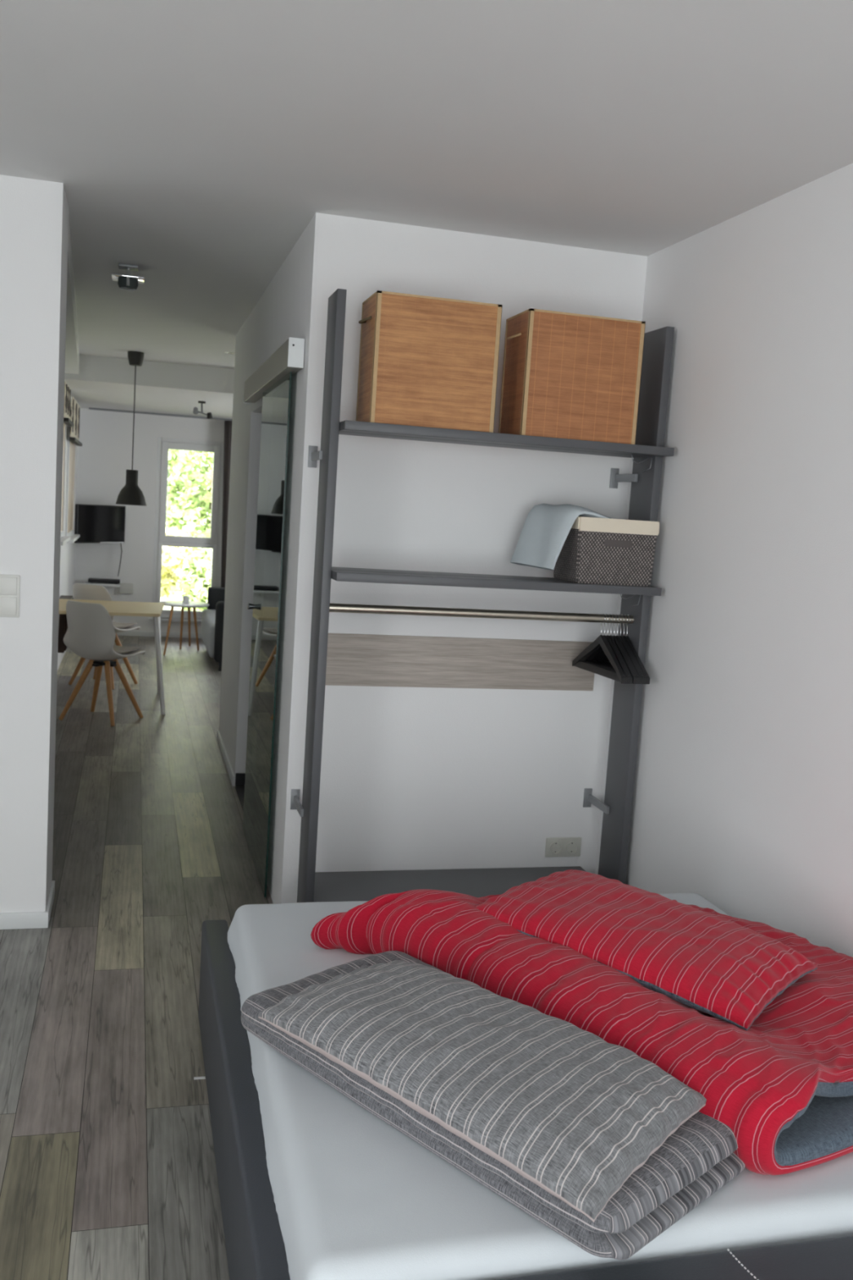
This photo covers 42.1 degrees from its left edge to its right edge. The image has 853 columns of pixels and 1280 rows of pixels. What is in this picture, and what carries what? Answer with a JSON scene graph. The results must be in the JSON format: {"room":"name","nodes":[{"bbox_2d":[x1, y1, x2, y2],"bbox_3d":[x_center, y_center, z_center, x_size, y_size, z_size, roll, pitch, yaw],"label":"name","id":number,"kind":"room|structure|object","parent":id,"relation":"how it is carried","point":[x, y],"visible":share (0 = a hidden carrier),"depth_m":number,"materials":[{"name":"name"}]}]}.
{"room":"bedroom","nodes":[
{"label":"bedroom","id":0,"kind":"room"},
{"bbox_2d":[0,174,68,912],"bbox_3d":[-2.517,-0.314,3.889,2.320,2.700,0.345,2,7,-15],"label":"wall","id":1,"kind":"structure","parent":0,"point":[34,213],"depth_m":3.99,"materials":[{"name":"white paint"}]},
{"bbox_2d":[0,574,20,617],"bbox_3d":[-1.507,-0.158,3.987,0.081,0.153,0.014,2,7,-15],"label":"light switch","id":2,"kind":"object","parent":1,"relation":"attached to","point":[9,584],"visible":1,"depth_m":3.98,"materials":[{"name":"plastic"}]},
{"bbox_2d":[0,911,48,929],"bbox_3d":[-2.551,1.016,3.874,2.332,0.062,0.013,2,7,-15],"label":"baseboard","id":3,"kind":"structure","parent":1,"relation":"attached to","point":[23,920],"depth_m":4.15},
{"bbox_2d":[45,880,54,924],"bbox_3d":[-1.475,1.030,4.345,0.012,0.062,0.345,2,7,-15],"label":"baseboard","id":4,"kind":"structure","parent":1,"relation":"attached to","point":[50,902],"depth_m":4.32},
{"bbox_2d":[57,396,78,670],"bbox_3d":[-2.953,-0.874,8.348,0.200,2.700,8.574,2,7,-15],"label":"wall","id":5,"kind":"structure","parent":0,"point":[67,561],"depth_m":10.81,"materials":[{"name":"white paint"}]},
{"bbox_2d":[60,422,70,545],"bbox_3d":[-3.067,-1.423,9.377,0.075,1.190,1.060,2,7,-15],"label":"window","id":6,"kind":"structure","parent":5,"relation":"in","point":[64,540],"depth_m":9.77,"materials":[{"name":"white plastic"}]},
{"bbox_2d":[57,595,73,653],"bbox_3d":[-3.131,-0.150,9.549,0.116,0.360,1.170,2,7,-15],"label":"base cabinet","id":7,"kind":"object","parent":5,"relation":"attached to","point":[63,625],"visible":0.39,"depth_m":9.00,"materials":[{"name":"brown wood"}]},
{"bbox_2d":[63,381,73,426],"bbox_3d":[-3.039,-2.001,9.410,0.052,0.332,0.800,2,7,-15],"label":"blind","id":8,"kind":"object","parent":5,"relation":"attached to","point":[67,397],"visible":0.88,"depth_m":9.32,"materials":[{"name":"beige fabric"}]},
{"bbox_2d":[65,410,79,542],"bbox_3d":[-3.477,-1.610,10.939,0.075,1.240,1.310,2,7,-15],"label":"window","id":9,"kind":"structure","parent":5,"relation":"in","point":[71,447],"depth_m":10.89,"materials":[{"name":"white plastic"}]},
{"bbox_2d":[69,395,82,446],"bbox_3d":[-3.383,-2.102,10.714,0.052,0.400,1.400,2,7,-15],"label":"blind","id":10,"kind":"object","parent":9,"relation":"attached to","point":[75,408],"visible":0.99,"depth_m":10.61,"materials":[{"name":"beige fabric"}]},
{"bbox_2d":[74,503,125,576],"bbox_3d":[-3.670,-1.084,12.078,0.324,0.786,0.780,7,7,23],"label":"television","id":11,"kind":"object","parent":5,"relation":"attached to","point":[94,523],"visible":1,"depth_m":11.97,"materials":[{"name":"black plastic"}]},
{"bbox_2d":[64,209,79,373],"bbox_3d":[-2.150,-1.890,6.533,0.350,0.155,4.954,2,7,-15],"label":"wall","id":12,"kind":"structure","parent":0,"point":[72,351],"depth_m":6.29,"materials":[{"name":"white paint"}]},
{"bbox_2d":[0,635,273,1279],"bbox_3d":[-1.552,0.996,5.698,5.600,0.200,15.050,2,7,-15],"label":"floor","id":13,"kind":"structure","parent":0,"point":[108,1166],"depth_m":3.66,"materials":[{"name":"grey wood"}]},
{"bbox_2d":[58,600,145,726],"bbox_3d":[-2.327,0.146,7.933,0.475,0.865,0.490,7,7,23],"label":"dining chair","id":14,"kind":"object","parent":13,"relation":"on","point":[90,634],"visible":1,"depth_m":7.75,"materials":[{"name":"white plastic"}]},
{"bbox_2d":[112,644,141,653],"bbox_3d":[-2.297,0.071,7.962,0.370,0.054,0.350,7,7,23],"label":"seat cushion","id":15,"kind":"object","parent":14,"relation":"on","point":[116,649],"depth_m":7.96,"materials":[{"name":"grey fabric"}]},
{"bbox_2d":[68,582,140,689],"bbox_3d":[-2.724,-0.048,9.341,0.465,0.865,0.487,7,7,23],"label":"dining chair","id":16,"kind":"object","parent":13,"relation":"on","point":[81,591],"visible":0.4,"depth_m":9.18,"materials":[{"name":"white plastic"}]},
{"bbox_2d":[112,621,137,628],"bbox_3d":[-2.698,-0.123,9.373,0.370,0.054,0.350,7,7,23],"label":"seat cushion","id":17,"kind":"object","parent":16,"relation":"on","point":[116,624],"depth_m":9.37,"materials":[{"name":"grey fabric"}]},
{"bbox_2d":[57,598,165,715],"bbox_3d":[-2.479,0.116,8.598,0.886,0.749,0.992,2,7,-15],"label":"dining table","id":18,"kind":"object","parent":13,"relation":"on","point":[113,607],"visible":0.49,"depth_m":8.35,"materials":[{"name":"brown wood"}]},
{"bbox_2d":[159,600,208,654],"bbox_3d":[-2.637,-0.140,11.699,0.524,0.505,0.694,9,9,39],"label":"side table","id":19,"kind":"object","parent":13,"relation":"on","point":[178,603],"visible":0.88,"depth_m":11.75,"materials":[{"name":"white wood"}]},
{"bbox_2d":[182,595,189,603],"bbox_3d":[-2.537,-0.425,11.685,0.072,0.075,0.072,2,7,-15],"label":"cup","id":20,"kind":"object","parent":19,"relation":"on","point":[185,598],"visible":1,"depth_m":11.66,"materials":[{"name":"white ceramic"}]},
{"bbox_2d":[193,1075,205,1079],"bbox_3d":[-0.649,1.253,3.170,0.032,0.002,0.010,2,7,-15],"label":"paper scrap","id":21,"kind":"object","parent":13,"relation":"on","point":[194,1077],"visible":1,"depth_m":3.17,"materials":[{"name":"white paper"}]},
{"bbox_2d":[200,586,225,671],"bbox_3d":[-1.811,-0.202,11.374,0.895,0.800,1.780,2,7,-15],"label":"sofa","id":22,"kind":"object","parent":13,"relation":"on","point":[212,618],"visible":0.26,"depth_m":10.64,"materials":[{"name":"grey fabric"}]},
{"bbox_2d":[290,288,674,902],"bbox_3d":[0.203,-0.007,4.139,1.286,2.380,0.519,2,7,-15],"label":"shelving unit","id":23,"kind":"object","parent":13,"relation":"on","point":[648,451],"visible":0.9,"depth_m":4.12,"materials":[{"name":"paint"}]},
{"bbox_2d":[355,290,502,432],"bbox_3d":[0.002,-0.969,3.936,0.511,0.438,0.261,2,7,-15],"label":"storage box","id":24,"kind":"object","parent":23,"relation":"on","point":[424,361],"visible":0.94,"depth_m":3.81,"materials":[{"name":"brown wood"}]},
{"bbox_2d":[313,866,586,902],"bbox_3d":[0.139,0.981,4.250,1.172,0.040,0.505,2,7,-15],"label":"shelf","id":25,"kind":"object","parent":23,"relation":"attached to","point":[352,886],"depth_m":4.32,"materials":[{"name":"paint"}]},
{"bbox_2d":[331,566,662,595],"bbox_3d":[0.244,-0.218,4.107,1.224,0.030,0.307,2,7,-15],"label":"shelf","id":26,"kind":"object","parent":23,"relation":"attached to","point":[338,574],"depth_m":3.98,"materials":[{"name":"paint"}]},
{"bbox_2d":[338,420,674,457],"bbox_3d":[0.277,-0.728,4.047,1.224,0.030,0.307,2,7,-15],"label":"shelf","id":27,"kind":"object","parent":23,"relation":"attached to","point":[654,450],"depth_m":3.94,"materials":[{"name":"paint"}]},
{"bbox_2d":[498,308,645,444],"bbox_3d":[0.528,-0.951,4.077,0.508,0.438,0.261,2,7,-15],"label":"storage box","id":28,"kind":"object","parent":23,"relation":"on","point":[568,375],"visible":0.92,"depth_m":3.96,"materials":[{"name":"brown wood"}]},
{"bbox_2d":[572,613,626,684],"bbox_3d":[0.672,0.016,4.276,0.017,0.238,0.420,1,7,-19],"label":"clothes hanger","id":29,"kind":"object","parent":23,"relation":"hanging from","point":[577,661],"visible":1,"depth_m":4.28,"materials":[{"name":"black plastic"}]},
{"bbox_2d":[582,613,626,684],"bbox_3d":[0.685,0.016,4.279,0.017,0.238,0.420,2,7,-14],"label":"clothes hanger","id":30,"kind":"object","parent":23,"relation":"hanging from","point":[619,677],"visible":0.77,"depth_m":4.20,"materials":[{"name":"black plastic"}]},
{"bbox_2d":[553,516,659,586],"bbox_3d":[0.673,-0.340,4.207,0.325,0.243,0.258,2,7,-15],"label":"basket","id":31,"kind":"object","parent":23,"relation":"on","point":[595,550],"visible":0.85,"depth_m":4.09,"materials":[{"name":"grey wicker"}]},
{"bbox_2d":[510,503,611,570],"bbox_3d":[0.506,-0.389,4.175,0.301,0.246,0.265,2,7,-15],"label":"towel","id":32,"kind":"object","parent":31,"relation":"on","point":[546,528],"visible":0.97,"depth_m":4.12,"materials":[{"name":"white fabric"}]},
{"bbox_2d":[587,613,629,684],"bbox_3d":[0.698,0.017,4.283,0.017,0.238,0.420,2,7,-16],"label":"clothes hanger","id":33,"kind":"object","parent":23,"relation":"hanging from","point":[610,641],"visible":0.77,"depth_m":4.22,"materials":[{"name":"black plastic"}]},
{"bbox_2d":[590,613,632,684],"bbox_3d":[0.711,0.017,4.286,0.017,0.238,0.420,2,7,-14],"label":"clothes hanger","id":34,"kind":"object","parent":23,"relation":"hanging from","point":[599,654],"visible":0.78,"depth_m":4.24,"materials":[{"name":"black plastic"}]},
{"bbox_2d":[593,613,635,684],"bbox_3d":[0.724,0.018,4.290,0.017,0.238,0.420,2,7,-16],"label":"clothes hanger","id":35,"kind":"object","parent":23,"relation":"hanging from","point":[617,643],"visible":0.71,"depth_m":4.21,"materials":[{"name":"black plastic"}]},
{"bbox_2d":[596,613,639,684],"bbox_3d":[0.737,0.018,4.293,0.017,0.238,0.420,2,7,-15],"label":"clothes hanger","id":36,"kind":"object","parent":23,"relation":"hanging from","point":[637,677],"visible":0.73,"depth_m":4.21,"materials":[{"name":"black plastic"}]},
{"bbox_2d":[600,614,643,684],"bbox_3d":[0.750,0.018,4.297,0.017,0.238,0.420,2,7,-16],"label":"clothes hanger","id":37,"kind":"object","parent":23,"relation":"hanging from","point":[624,643],"visible":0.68,"depth_m":4.22,"materials":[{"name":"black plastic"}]},
{"bbox_2d":[603,614,645,684],"bbox_3d":[0.763,0.019,4.300,0.017,0.238,0.420,2,7,-14],"label":"clothes hanger","id":38,"kind":"object","parent":23,"relation":"hanging from","point":[606,660],"visible":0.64,"depth_m":4.22,"materials":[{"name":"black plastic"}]},
{"bbox_2d":[607,614,649,684],"bbox_3d":[0.776,0.019,4.304,0.017,0.238,0.420,2,7,-15],"label":"clothes hanger","id":39,"kind":"object","parent":23,"relation":"hanging from","point":[647,677],"visible":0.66,"depth_m":4.20,"materials":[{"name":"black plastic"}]},
{"bbox_2d":[198,920,852,1279],"bbox_3d":[0.352,1.169,2.712,1.680,0.405,2.000,2,7,-15],"label":"frame","id":40,"kind":"object","parent":13,"relation":"on","point":[255,1245],"visible":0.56,"depth_m":2.16,"materials":[{"name":"grey"}]},
{"bbox_2d":[226,893,852,1279],"bbox_3d":[0.360,1.038,2.773,1.612,0.232,1.690,2,7,-15],"label":"mattress","id":41,"kind":"object","parent":40,"relation":"on","point":[356,1197],"visible":0.19,"depth_m":2.01,"materials":[{"name":"white fabric"}]},
{"bbox_2d":[240,951,745,1259],"bbox_3d":[0.112,0.911,2.363,0.523,0.099,1.090,-3,10,-45],"label":"duvet","id":42,"kind":"object","parent":41,"relation":"on","point":[697,1160],"visible":0.27,"depth_m":2.02,"materials":[{"name":"grey fabric"}]},
{"bbox_2d":[257,960,706,1222],"bbox_3d":[0.120,0.841,2.252,0.895,0.124,0.474,10,9,44],"label":"pillow","id":43,"kind":"object","parent":42,"relation":"on","point":[575,1113],"visible":1,"depth_m":2.11,"materials":[{"name":"grey fabric"}]},
{"bbox_2d":[310,888,852,1175],"bbox_3d":[0.588,0.837,2.819,1.011,0.193,1.562,-3,9,-44],"label":"duvet","id":44,"kind":"object","parent":41,"relation":"on","point":[783,1084],"visible":0.55,"depth_m":2.45,"materials":[{"name":"red fabric"}]},
{"bbox_2d":[475,869,817,1030],"bbox_3d":[0.558,0.745,2.826,0.481,0.124,0.847,-3,10,-45],"label":"pillow","id":45,"kind":"object","parent":44,"relation":"on","point":[722,968],"visible":0.98,"depth_m":2.67,"materials":[{"name":"red fabric"}]},
{"bbox_2d":[74,408,224,632],"bbox_3d":[-2.265,-1.369,12.879,3.430,2.700,0.300,2,7,-15],"label":"wall","id":46,"kind":"structure","parent":0,"point":[104,456],"depth_m":12.41,"materials":[{"name":"white paint"}]},
{"bbox_2d":[84,581,119,588],"bbox_3d":[-3.608,-0.593,12.346,0.370,0.086,0.250,2,7,-15],"label":"wall shelf","id":47,"kind":"object","parent":46,"relation":"attached to","point":[104,584],"visible":0.66,"depth_m":12.24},
{"bbox_2d":[88,577,119,583],"bbox_3d":[-3.583,-0.656,12.318,0.340,0.044,0.180,2,7,-15],"label":"media box","id":48,"kind":"object","parent":47,"relation":"on","point":[90,580],"visible":1,"depth_m":12.24,"materials":[{"name":"black plastic"}]},
{"bbox_2d":[119,582,133,593],"bbox_3d":[-3.388,-0.584,12.509,0.150,0.113,0.050,2,7,-15],"label":"wall box","id":49,"kind":"object","parent":46,"relation":"attached to","point":[125,588],"visible":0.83,"depth_m":12.49,"materials":[{"name":"plastic"}]},
{"bbox_2d":[115,631,201,638],"bbox_3d":[-2.392,-0.043,12.863,3.200,0.060,0.014,2,7,-15],"label":"baseboard","id":50,"kind":"structure","parent":46,"relation":"attached to","point":[141,633],"depth_m":12.66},
{"bbox_2d":[149,617,201,622],"bbox_3d":[-2.779,-0.228,12.744,0.800,0.025,0.100,2,7,-15],"label":"trim","id":51,"kind":"structure","parent":46,"relation":"attached to","point":[150,619],"depth_m":12.67,"materials":[{"name":"white plastic"}]},
{"bbox_2d":[151,436,223,619],"bbox_3d":[-2.724,-1.257,12.666,0.750,2.040,0.087,2,7,-15],"label":"window","id":52,"kind":"structure","parent":46,"relation":"in","point":[214,542],"depth_m":12.61,"materials":[{"name":"white plastic"}]},
{"bbox_2d":[64,354,234,418],"bbox_3d":[-1.814,-2.368,10.922,3.230,0.200,3.420,2,7,-15],"label":"ceiling","id":53,"kind":"structure","parent":0,"point":[100,382],"depth_m":9.21,"materials":[{"name":"white paint"}]},
{"bbox_2d":[88,407,231,421],"bbox_3d":[-2.760,-2.473,12.213,1.840,0.018,0.060,2,7,-15],"label":"rail","id":54,"kind":"object","parent":53,"relation":"attached to","point":[90,408],"visible":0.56,"depth_m":12.14,"materials":[{"name":"metal"}]},
{"bbox_2d":[220,420,231,587],"bbox_3d":[-2.150,-1.237,12.544,0.374,2.432,0.064,2,7,-15],"label":"curtain","id":55,"kind":"object","parent":54,"relation":"hanging from","point":[228,424],"visible":0.13,"depth_m":12.46,"materials":[{"name":"black fabric"}]},
{"bbox_2d":[192,400,212,418],"bbox_3d":[-2.063,-2.123,10.227,0.179,0.154,0.076,2,7,-15],"label":"ceiling lamp","id":56,"kind":"object","parent":53,"relation":"attached to","point":[195,411],"visible":1,"depth_m":10.22,"materials":[{"name":"metal"}]},
{"bbox_2d":[218,306,262,786],"bbox_3d":[-0.311,-0.550,7.064,1.799,2.700,1.270,2,7,-15],"label":"wall","id":57,"kind":"structure","parent":0,"point":[246,424],"depth_m":6.49,"materials":[{"name":"white paint"}]},
{"bbox_2d":[217,729,235,786],"bbox_3d":[-1.270,0.729,6.987,0.012,0.060,1.270,2,7,-15],"label":"baseboard","id":58,"kind":"structure","parent":57,"relation":"attached to","point":[224,755],"depth_m":6.86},
{"bbox_2d":[235,773,244,785],"bbox_3d":[-1.037,0.807,6.387,0.126,0.078,0.018,2,7,-15],"label":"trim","id":59,"kind":"structure","parent":57,"relation":"attached to","point":[239,777],"depth_m":6.37,"materials":[{"name":"black"}]},
{"bbox_2d":[251,212,345,903],"bbox_3d":[-0.702,-0.356,5.226,0.110,2.700,2.111,2,7,-15],"label":"wall","id":60,"kind":"structure","parent":0,"point":[295,303],"depth_m":4.29,"materials":[{"name":"white paint"}]},
{"bbox_2d":[235,785,244,810],"bbox_3d":[-0.891,0.922,5.779,0.106,0.012,1.252,2,7,-15],"label":"floor","id":61,"kind":"structure","parent":60,"relation":"attached to","point":[240,789],"depth_m":6.20,"materials":[{"name":"grey wood"}]},
{"bbox_2d":[242,337,304,897],"bbox_3d":[-0.796,-0.146,5.208,0.062,2.251,1.873,2,7,-15],"label":"door","id":62,"kind":"structure","parent":60,"relation":"in","point":[272,381],"depth_m":4.83,"materials":[{"name":"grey glass"}]},
{"bbox_2d":[0,0,852,368],"bbox_3d":[-2.089,-1.927,5.160,7.100,0.250,15.050,2,7,-15],"label":"ceiling","id":63,"kind":"structure","parent":0,"point":[193,144],"depth_m":3.03,"materials":[{"name":"white paint"}]},
{"bbox_2d":[111,263,144,290],"bbox_3d":[-1.410,-1.711,5.237,0.148,0.108,0.148,2,7,-15],"label":"ceiling lamp","id":64,"kind":"object","parent":63,"relation":"attached to","point":[127,282],"visible":1,"depth_m":5.20,"materials":[{"name":"metal"}]},
{"bbox_2d":[115,351,146,506],"bbox_3d":[-2.266,-1.630,8.569,0.234,1.165,0.234,2,7,-15],"label":"pendant lamp","id":65,"kind":"object","parent":63,"relation":"hanging from","point":[131,494],"visible":1,"depth_m":8.55,"materials":[{"name":"metal"}]},
{"bbox_2d":[224,351,235,354],"bbox_3d":[-1.440,-2.111,8.146,0.092,0.005,0.092,2,7,-15],"label":"recessed light","id":66,"kind":"object","parent":63,"relation":"in","point":[230,353],"visible":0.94,"depth_m":8.15,"materials":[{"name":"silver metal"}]},
{"bbox_2d":[315,216,647,873],"bbox_3d":[0.188,-0.205,4.436,1.212,2.700,0.110,2,7,-15],"label":"wall","id":67,"kind":"structure","parent":0,"point":[411,778],"depth_m":4.37,"materials":[{"name":"white paint"}]},
{"bbox_2d":[325,632,594,690],"bbox_3d":[0.140,0.091,4.402,1.142,0.202,0.008,2,7,-15],"label":"wall panel","id":68,"kind":"object","parent":67,"relation":"attached to","point":[352,660],"visible":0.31,"depth_m":4.39,"materials":[{"name":"grey wood"}]},
{"bbox_2d":[544,836,582,857],"bbox_3d":[0.571,0.863,4.616,0.156,0.082,0.016,2,7,-15],"label":"double socket","id":69,"kind":"object","parent":67,"relation":"attached to","point":[555,846],"visible":1,"depth_m":4.61,"materials":[{"name":"beige plastic"}]},
{"bbox_2d":[595,163,852,956],"bbox_3d":[1.610,0.202,1.794,0.200,2.700,6.179,2,7,-15],"label":"wall","id":70,"kind":"structure","parent":0,"point":[743,797],"depth_m":3.54,"materials":[{"name":"white paint"}]},
{"label":"outside","id":71,"kind":"structure","parent":0,"visible":0},
{"bbox_2d":[160,561,198,610],"bbox_3d":[-6.481,-1.828,28.421,30.000,0.100,31.750,2,7,-15],"label":"lawn","id":72,"kind":"structure","parent":71,"point":[164,597],"depth_m":18.47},
{"bbox_2d":[160,526,195,598],"bbox_3d":[-4.520,-1.117,16.887,2.254,1.494,1.254,2,7,-15],"label":"bush","id":73,"kind":"object","parent":72,"relation":"on","point":[175,556],"visible":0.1,"depth_m":16.75,"materials":[{"name":"green plant"}]},
{"bbox_2d":[165,448,213,596],"bbox_3d":[-3.927,-2.599,19.677,2.864,3.828,2.561,2,7,-15],"label":"tree","id":74,"kind":"object","parent":72,"relation":"on","point":[189,514],"visible":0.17,"depth_m":19.35,"materials":[{"name":"green plant"}]},
{"bbox_2d":[168,547,212,610],"bbox_3d":[-2.766,-0.813,16.068,1.901,1.339,1.337,2,7,-15],"label":"bush","id":75,"kind":"object","parent":72,"relation":"on","point":[195,578],"visible":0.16,"depth_m":15.95,"materials":[{"name":"green plant"}]},
{"bbox_2d":[171,451,213,528],"bbox_3d":[-5.779,-3.172,21.098,4.123,4.389,2.882,2,7,-12],"label":"tree","id":76,"kind":"object","parent":72,"relation":"on","point":[209,468],"visible":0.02,"depth_m":22.06,"materials":[{"name":"green plant"}]},
{"bbox_3d":[-2.742,-0.005,14.170,6.000,0.130,2.040,2,7,-15],"label":"terrace","id":77,"kind":"object","parent":72,"relation":"on","visible":0},
{"bbox_2d":[160,599,178,609],"bbox_3d":[-3.411,-0.292,13.977,0.570,0.400,0.500,2,7,-15],"label":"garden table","id":78,"kind":"object","parent":77,"relation":"on","point":[175,607],"visible":0.06,"depth_m":14.08,"materials":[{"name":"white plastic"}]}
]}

